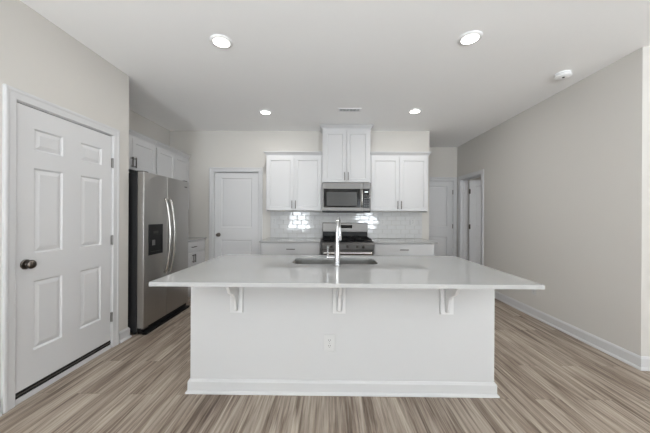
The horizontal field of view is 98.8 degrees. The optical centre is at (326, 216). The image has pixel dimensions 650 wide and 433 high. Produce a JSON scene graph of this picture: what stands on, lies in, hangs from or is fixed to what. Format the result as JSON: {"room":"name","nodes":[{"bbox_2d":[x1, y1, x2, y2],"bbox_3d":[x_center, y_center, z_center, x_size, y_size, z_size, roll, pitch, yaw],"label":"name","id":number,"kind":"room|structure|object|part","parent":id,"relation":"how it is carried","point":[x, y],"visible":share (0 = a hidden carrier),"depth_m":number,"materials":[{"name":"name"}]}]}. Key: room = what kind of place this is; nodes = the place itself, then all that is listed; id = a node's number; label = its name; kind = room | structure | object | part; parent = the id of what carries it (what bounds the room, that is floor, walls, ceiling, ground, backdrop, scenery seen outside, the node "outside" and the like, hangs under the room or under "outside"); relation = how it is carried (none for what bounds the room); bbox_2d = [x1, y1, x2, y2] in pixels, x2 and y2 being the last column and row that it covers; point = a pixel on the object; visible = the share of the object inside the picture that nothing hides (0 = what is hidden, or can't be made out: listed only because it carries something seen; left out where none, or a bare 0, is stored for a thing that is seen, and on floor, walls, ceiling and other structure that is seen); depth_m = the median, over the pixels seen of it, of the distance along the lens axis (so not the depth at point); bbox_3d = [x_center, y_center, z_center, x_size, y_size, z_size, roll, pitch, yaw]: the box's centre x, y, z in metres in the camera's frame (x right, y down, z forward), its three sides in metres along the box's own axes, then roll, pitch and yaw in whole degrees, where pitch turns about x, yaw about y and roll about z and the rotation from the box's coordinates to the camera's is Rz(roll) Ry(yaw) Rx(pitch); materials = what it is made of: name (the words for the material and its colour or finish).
{"room":"kitchen","nodes":[
{"label":"kitchen","id":0,"kind":"room"},
{"bbox_2d":[0,0,128,411],"bbox_3d":[-2.512,-0.098,-0.522,0.782,2.743,6.902,0,0,1],"label":"wall","id":1,"kind":"structure","parent":0,"point":[38,58],"depth_m":2.21,"materials":[{"name":"grey paint"}]},
{"bbox_2d":[1,84,119,413],"bbox_3d":[-2.129,0.211,2.288,0.187,2.130,0.982,0,0,1],"label":"door","id":2,"kind":"structure","parent":1,"relation":"in","point":[61,166],"depth_m":2.15,"materials":[{"name":"white paint"}]},
{"bbox_3d":[-2.070,0.337,1.940,0.060,0.070,0.070,0,0,1],"label":"knob","id":3,"kind":"part","parent":2,"relation":"part of","materials":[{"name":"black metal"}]},
{"bbox_3d":[-2.158,0.245,2.288,0.130,2.062,0.846,0,0,1],"label":"frame","id":4,"kind":"part","parent":2,"relation":"part of","materials":[{"name":"grey paint"}]},
{"bbox_2d":[119,327,131,342],"bbox_3d":[-2.394,1.220,2.876,0.659,0.110,0.158,0,0,1],"label":"baseboard","id":5,"kind":"structure","parent":1,"relation":"attached to","point":[124,334],"depth_m":2.86,"materials":[{"name":"grey paint"}]},
{"bbox_2d":[129,109,169,145],"bbox_3d":[-2.790,-0.099,3.931,0.130,2.743,1.997,0,0,1],"label":"wall","id":6,"kind":"structure","parent":0,"point":[138,123],"depth_m":4.24,"materials":[{"name":"grey paint"}]},
{"bbox_2d":[129,129,157,173],"bbox_3d":[-2.535,-0.798,3.408,0.383,0.484,0.936,0,0,1],"label":"upper cabinet","id":7,"kind":"object","parent":6,"relation":"attached to","point":[142,149],"visible":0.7,"depth_m":3.58,"materials":[{"name":"grey paint"}]},
{"bbox_3d":[-2.390,-0.762,3.177,0.019,0.390,0.454,0,0,1],"label":"door","id":8,"kind":"part","parent":7,"relation":"part of","materials":[{"name":"grey paint"}]},
{"bbox_3d":[-2.376,-1.011,3.406,0.044,0.056,0.936,0,0,1],"label":"crown molding","id":9,"kind":"part","parent":7,"relation":"part of","materials":[{"name":"grey paint"}]},
{"bbox_3d":[-2.385,-0.762,3.635,0.019,0.390,0.454,0,0,1],"label":"door","id":10,"kind":"part","parent":7,"relation":"part of","materials":[{"name":"grey paint"}]},
{"bbox_2d":[155,142,190,209],"bbox_3d":[-2.527,-0.569,4.338,0.383,0.942,0.912,0,0,1],"label":"upper cabinet","id":11,"kind":"object","parent":6,"relation":"attached to","point":[173,163],"visible":0.23,"depth_m":4.27,"materials":[{"name":"grey paint"}]},
{"bbox_3d":[-2.381,-0.533,4.113,0.019,0.848,0.442,0,0,1],"label":"door","id":12,"kind":"part","parent":11,"relation":"part of","materials":[{"name":"grey paint"}]},
{"bbox_3d":[-2.366,-1.011,4.336,0.044,0.056,0.912,0,0,1],"label":"crown molding","id":13,"kind":"part","parent":11,"relation":"part of","materials":[{"name":"grey paint"}]},
{"bbox_3d":[-2.377,-0.533,4.559,0.019,0.848,0.442,0,0,1],"label":"door","id":14,"kind":"part","parent":11,"relation":"part of","materials":[{"name":"grey paint"}]},
{"bbox_2d":[170,131,429,260],"bbox_3d":[-0.487,-0.086,4.833,4.457,2.743,0.143,0,0,1],"label":"wall","id":15,"kind":"structure","parent":0,"point":[207,149],"depth_m":4.78,"materials":[{"name":"grey paint"}]},
{"bbox_2d":[209,167,262,259],"bbox_3d":[-1.566,0.223,4.837,0.919,2.113,0.158,0,0,1],"label":"door","id":16,"kind":"structure","parent":15,"relation":"in","point":[235,193],"depth_m":4.82,"materials":[{"name":"white paint"}]},
{"bbox_2d":[263,151,321,211],"bbox_3d":[-0.547,-0.554,4.596,0.940,0.950,0.358,0,0,1],"label":"upper cabinet","id":17,"kind":"object","parent":15,"relation":"attached to","point":[293,178],"visible":1,"depth_m":4.46,"materials":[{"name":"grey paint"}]},
{"bbox_3d":[-0.748,-0.520,4.463,0.435,0.856,0.019,0,0,1],"label":"door","id":18,"kind":"part","parent":17,"relation":"part of","materials":[{"name":"grey paint"}]},
{"bbox_3d":[-0.545,-1.001,4.602,0.940,0.056,0.347,0,0,1],"label":"crown molding","id":19,"kind":"part","parent":17,"relation":"part of","materials":[{"name":"grey paint"}]},
{"bbox_3d":[-0.308,-0.518,4.458,0.435,0.856,0.019,0,0,1],"label":"door","id":20,"kind":"part","parent":17,"relation":"part of","materials":[{"name":"grey paint"}]},
{"bbox_2d":[322,183,370,212],"bbox_3d":[0.305,-0.289,4.534,0.762,0.466,0.450,0,0,1],"label":"microwave oven","id":21,"kind":"object","parent":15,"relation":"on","point":[336,197],"visible":1,"depth_m":4.36,"materials":[{"name":"silver metal"}]},
{"bbox_3d":[0.235,-0.279,4.378,0.575,0.295,0.028,0,0,1],"label":"door glass","id":22,"kind":"part","parent":21,"relation":"part of","materials":[{"name":"black glass"}]},
{"bbox_3d":[0.544,-0.278,4.335,0.024,0.286,0.057,0,0,1],"label":"handle","id":23,"kind":"part","parent":21,"relation":"part of","materials":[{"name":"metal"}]},
{"bbox_3d":[0.624,-0.301,4.372,0.121,0.439,0.030,0,0,1],"label":"control panel","id":24,"kind":"part","parent":21,"relation":"part of","materials":[{"name":"silver metal"}]},
{"bbox_2d":[320,124,373,182],"bbox_3d":[0.311,-0.987,4.581,0.852,0.923,0.370,0,0,1],"label":"upper cabinet","id":25,"kind":"object","parent":15,"relation":"attached to","point":[345,148],"visible":0.99,"depth_m":4.44,"materials":[{"name":"grey paint"}]},
{"bbox_3d":[0.125,-0.952,4.441,0.364,0.827,0.019,0,0,1],"label":"door","id":26,"kind":"part","parent":25,"relation":"part of","materials":[{"name":"grey paint"}]},
{"bbox_3d":[0.313,-1.419,4.587,0.852,0.058,0.359,0,0,1],"label":"crown molding","id":27,"kind":"part","parent":25,"relation":"part of","materials":[{"name":"grey paint"}]},
{"bbox_3d":[0.493,-0.950,4.438,0.364,0.827,0.019,0,0,1],"label":"door","id":28,"kind":"part","parent":25,"relation":"part of","materials":[{"name":"grey paint"}]},
{"bbox_2d":[370,152,431,211],"bbox_3d":[1.175,-0.544,4.578,0.962,0.950,0.358,0,0,1],"label":"upper cabinet","id":29,"kind":"object","parent":15,"relation":"attached to","point":[398,180],"visible":0.98,"depth_m":4.44,"materials":[{"name":"grey paint"}]},
{"bbox_3d":[0.928,-0.511,4.445,0.446,0.856,0.019,0,0,1],"label":"door","id":30,"kind":"part","parent":29,"relation":"part of","materials":[{"name":"grey paint"}]},
{"bbox_3d":[1.178,-0.992,4.583,0.962,0.056,0.347,0,0,1],"label":"crown molding","id":31,"kind":"part","parent":29,"relation":"part of","materials":[{"name":"grey paint"}]},
{"bbox_3d":[1.378,-0.508,4.440,0.446,0.856,0.019,0,0,1],"label":"door","id":32,"kind":"part","parent":29,"relation":"part of","materials":[{"name":"grey paint"}]},
{"bbox_2d":[411,218,414,225],"bbox_3d":[1.461,0.101,4.736,0.080,0.122,0.008,0,0,1],"label":"wall outlet","id":33,"kind":"object","parent":15,"relation":"attached to","point":[412,219],"visible":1,"depth_m":4.73,"materials":[{"name":"white plastic"}]},
{"bbox_2d":[0,296,649,432],"bbox_3d":[1.410,1.336,1.635,8.800,0.080,11.500,0,0,1],"label":"floor","id":34,"kind":"structure","parent":0,"point":[547,379],"depth_m":1.92,"materials":[{"name":"beige wood"}]},
{"bbox_2d":[128,171,189,334],"bbox_3d":[-2.288,0.393,3.444,0.844,1.764,0.935,0,0,1],"label":"refrigerator","id":35,"kind":"object","parent":34,"relation":"on","point":[157,204],"visible":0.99,"depth_m":3.15,"materials":[{"name":"silver metal"}]},
{"bbox_3d":[-1.987,0.362,3.185,0.068,1.674,0.422,0,0,1],"label":"freezer door","id":36,"kind":"part","parent":35,"relation":"part of","materials":[{"name":"metal"}]},
{"bbox_3d":[-1.911,0.232,3.343,0.089,0.898,0.027,0,0,1],"label":"handle","id":37,"kind":"part","parent":35,"relation":"part of","materials":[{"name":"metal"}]},
{"bbox_3d":[-1.911,0.232,3.440,0.089,0.898,0.027,0,0,1],"label":"handle","id":38,"kind":"part","parent":35,"relation":"part of","materials":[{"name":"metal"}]},
{"bbox_3d":[-1.982,0.362,3.655,0.068,1.674,0.507,0,0,1],"label":"fresh food door","id":39,"kind":"part","parent":35,"relation":"part of","materials":[{"name":"metal"}]},
{"bbox_2d":[188,239,204,296],"bbox_3d":[-2.392,0.830,4.362,0.659,0.890,0.862,0,0,1],"label":"base cabinet","id":40,"kind":"object","parent":34,"relation":"on","point":[196,252],"visible":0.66,"depth_m":4.44,"materials":[{"name":"grey paint"}]},
{"bbox_3d":[-2.109,0.867,4.148,0.019,0.588,0.417,0,0,1],"label":"door","id":41,"kind":"part","parent":40,"relation":"part of","materials":[{"name":"grey paint"}]},
{"bbox_3d":[-2.104,0.483,4.359,0.019,0.157,0.838,0,0,1],"label":"drawer","id":42,"kind":"part","parent":40,"relation":"part of","materials":[{"name":"grey paint"}]},
{"bbox_2d":[188,237,206,241],"bbox_3d":[-2.398,0.373,4.360,0.649,0.023,0.868,0,0,1],"label":"countertop","id":43,"kind":"structure","parent":40,"relation":"on","point":[189,238],"depth_m":4.51,"materials":[{"name":"white stone"}]},
{"bbox_3d":[-2.104,0.867,4.569,0.019,0.588,0.417,0,0,1],"label":"door","id":44,"kind":"part","parent":40,"relation":"part of","materials":[{"name":"grey paint"}]},
{"bbox_2d":[262,240,321,254],"bbox_3d":[-0.537,0.840,4.441,0.880,0.890,0.659,0,0,1],"label":"base cabinet","id":45,"kind":"object","parent":34,"relation":"on","point":[267,248],"visible":0.28,"depth_m":4.15,"materials":[{"name":"grey paint"}]},
{"bbox_2d":[259,238,321,242],"bbox_3d":[-0.546,0.383,4.450,0.912,0.023,0.649,0,0,1],"label":"countertop","id":46,"kind":"structure","parent":45,"relation":"on","point":[267,240],"depth_m":4.23,"materials":[{"name":"white stone"}]},
{"bbox_2d":[185,287,499,397],"bbox_3d":[0.108,0.844,2.208,2.256,0.890,0.899,0,0,1],"label":"kitchen island","id":47,"kind":"object","parent":34,"relation":"on","point":[390,342],"visible":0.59,"depth_m":2.02,"materials":[{"name":"grey paint"}]},
{"bbox_2d":[324,335,334,351],"bbox_3d":[0.018,0.920,2.018,0.080,0.122,0.008,0,0,1],"label":"wall outlet","id":48,"kind":"object","parent":47,"relation":"attached to","point":[329,340],"visible":1,"depth_m":2.02,"materials":[{"name":"white plastic"}]},
{"bbox_3d":[0.107,1.240,2.316,2.256,0.097,0.645,0,0,1],"label":"molding","id":49,"kind":"part","parent":47,"relation":"part of","materials":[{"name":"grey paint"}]},
{"bbox_2d":[149,254,544,289],"bbox_3d":[0.107,0.386,2.104,2.194,0.024,1.120,0,0,1],"label":"island countertop","id":50,"kind":"structure","parent":47,"relation":"on","point":[226,270],"depth_m":1.78,"materials":[{"name":"white stone"}]},
{"bbox_2d":[326,216,341,265],"bbox_3d":[0.087,0.188,2.172,0.103,0.372,0.230,0,0,27],"label":"kitchen faucet","id":51,"kind":"object","parent":50,"relation":"on","point":[338,235],"visible":1,"depth_m":2.09,"materials":[{"name":"silver metal"}]},
{"bbox_3d":[0.027,0.274,2.099,0.064,0.102,0.027,0,0,1],"label":"lever","id":52,"kind":"part","parent":51,"relation":"part of","materials":[{"name":"silver metal"}]},
{"bbox_3d":[0.090,0.103,2.182,0.031,0.202,0.198,0,0,8],"label":"spout","id":53,"kind":"part","parent":51,"relation":"part of","materials":[{"name":"silver metal"}]},
{"bbox_2d":[295,260,374,264],"bbox_3d":[0.065,0.493,2.347,0.729,0.190,0.409,0,0,1],"label":"sink","id":54,"kind":"object","parent":50,"relation":"in","point":[368,262],"visible":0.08,"depth_m":2.53,"materials":[{"name":"metal"}]},
{"bbox_2d":[321,223,373,254],"bbox_3d":[0.298,0.701,4.359,0.762,1.178,0.794,0,0,1],"label":"gas range","id":55,"kind":"object","parent":34,"relation":"on","point":[355,241],"visible":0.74,"depth_m":4.09,"materials":[{"name":"silver metal"}]},
{"bbox_3d":[0.294,0.799,4.050,0.756,0.602,0.045,0,0,1],"label":"oven door","id":56,"kind":"part","parent":55,"relation":"part of","materials":[{"name":"silver metal"}]},
{"bbox_3d":[0.295,0.532,3.995,0.692,0.040,0.068,0,0,1],"label":"handle","id":57,"kind":"part","parent":55,"relation":"part of","materials":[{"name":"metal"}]},
{"bbox_2d":[321,236,373,242],"bbox_3d":[0.300,0.363,4.377,0.762,0.054,0.639,0,0,1],"label":"cooktop","id":58,"kind":"object","parent":55,"relation":"in","point":[326,239],"depth_m":4.18,"materials":[{"name":"black metal"}]},
{"bbox_3d":[0.296,0.435,4.057,0.762,0.103,0.060,0,0,1],"label":"control panel","id":59,"kind":"part","parent":55,"relation":"part of","materials":[{"name":"silver metal"}]},
{"bbox_2d":[374,243,433,255],"bbox_3d":[1.143,0.849,4.423,0.900,0.890,0.659,0,0,1],"label":"base cabinet","id":60,"kind":"object","parent":34,"relation":"on","point":[380,249],"visible":0.28,"depth_m":4.13,"materials":[{"name":"grey paint"}]},
{"bbox_2d":[371,238,437,243],"bbox_3d":[1.164,0.393,4.431,0.944,0.023,0.649,0,0,1],"label":"countertop","id":61,"kind":"structure","parent":60,"relation":"on","point":[375,240],"depth_m":4.32,"materials":[{"name":"white stone"}]},
{"bbox_2d":[20,0,649,146],"bbox_3d":[1.426,-1.487,1.635,8.800,0.080,11.500,0,0,1],"label":"ceiling","id":62,"kind":"structure","parent":0,"point":[299,61],"depth_m":2.51,"materials":[{"name":"white paint"}]},
{"bbox_2d":[209,34,232,48],"bbox_3d":[-0.882,-1.452,2.329,0.186,0.016,0.186,0,0,1],"label":"recessed light","id":63,"kind":"object","parent":62,"relation":"in","point":[221,41],"visible":1,"depth_m":2.31,"materials":[{"name":"white plastic"}]},
{"bbox_2d":[259,109,271,114],"bbox_3d":[-0.862,-1.452,3.905,0.186,0.016,0.186,0,0,1],"label":"recessed light","id":64,"kind":"object","parent":62,"relation":"in","point":[263,111],"visible":1,"depth_m":3.88,"materials":[{"name":"white plastic"}]},
{"bbox_2d":[338,108,361,111],"bbox_3d":[0.307,-1.449,3.812,0.320,0.008,0.116,0,0,1],"label":"ceiling vent","id":65,"kind":"object","parent":62,"relation":"in","point":[339,109],"visible":1,"depth_m":3.78,"materials":[{"name":"white plastic"}]},
{"bbox_2d":[408,108,421,113],"bbox_3d":[1.212,-1.440,3.836,0.186,0.016,0.186,0,0,1],"label":"recessed light","id":66,"kind":"object","parent":62,"relation":"in","point":[415,110],"visible":1,"depth_m":3.82,"materials":[{"name":"white plastic"}]},
{"bbox_2d":[457,30,482,44],"bbox_3d":[1.163,-1.440,2.265,0.186,0.016,0.186,0,0,1],"label":"recessed light","id":67,"kind":"object","parent":62,"relation":"in","point":[471,37],"visible":1,"depth_m":2.24,"materials":[{"name":"white plastic"}]},
{"bbox_2d":[554,70,571,80],"bbox_3d":[2.384,-1.415,2.816,0.144,0.053,0.144,0,0,1],"label":"smoke detector","id":68,"kind":"object","parent":62,"relation":"attached to","point":[563,75],"visible":1,"depth_m":2.78,"materials":[{"name":"white plastic"}]},
{"bbox_2d":[429,147,456,176],"bbox_3d":[1.109,-0.077,5.903,3.490,2.743,0.130,0,0,1],"label":"wall","id":69,"kind":"structure","parent":0,"point":[442,160],"depth_m":5.82,"materials":[{"name":"grey paint"}]},
{"bbox_2d":[429,177,456,256],"bbox_3d":[2.252,0.244,5.863,0.916,2.113,0.186,0,0,1],"label":"door","id":70,"kind":"structure","parent":69,"relation":"in","point":[442,190],"depth_m":5.83,"materials":[{"name":"white paint"}]},
{"bbox_2d":[457,47,649,355],"bbox_3d":[3.929,-0.062,4.807,2.448,2.743,4.901,0,0,1],"label":"wall","id":71,"kind":"structure","parent":0,"point":[567,176],"depth_m":2.95,"materials":[{"name":"grey paint"}]},
{"bbox_2d":[458,169,483,264],"bbox_3d":[2.777,0.247,5.268,0.178,2.113,0.921,0,0,1],"label":"trim","id":72,"kind":"structure","parent":71,"relation":"attached to","point":[462,180],"depth_m":5.65,"materials":[{"name":"grey paint"}]},
{"bbox_2d":[468,180,480,263],"bbox_3d":[3.238,0.286,5.617,0.772,2.015,0.095,0,0,-3],"label":"door","id":73,"kind":"structure","parent":71,"relation":"in","point":[474,243],"depth_m":5.62,"materials":[{"name":"white paint"}]},
{"bbox_2d":[495,291,649,370],"bbox_3d":[3.644,1.253,3.558,1.975,0.110,2.450,0,0,1],"label":"baseboard","id":74,"kind":"structure","parent":71,"relation":"attached to","point":[642,363],"depth_m":2.87,"materials":[{"name":"grey paint"}]}
]}

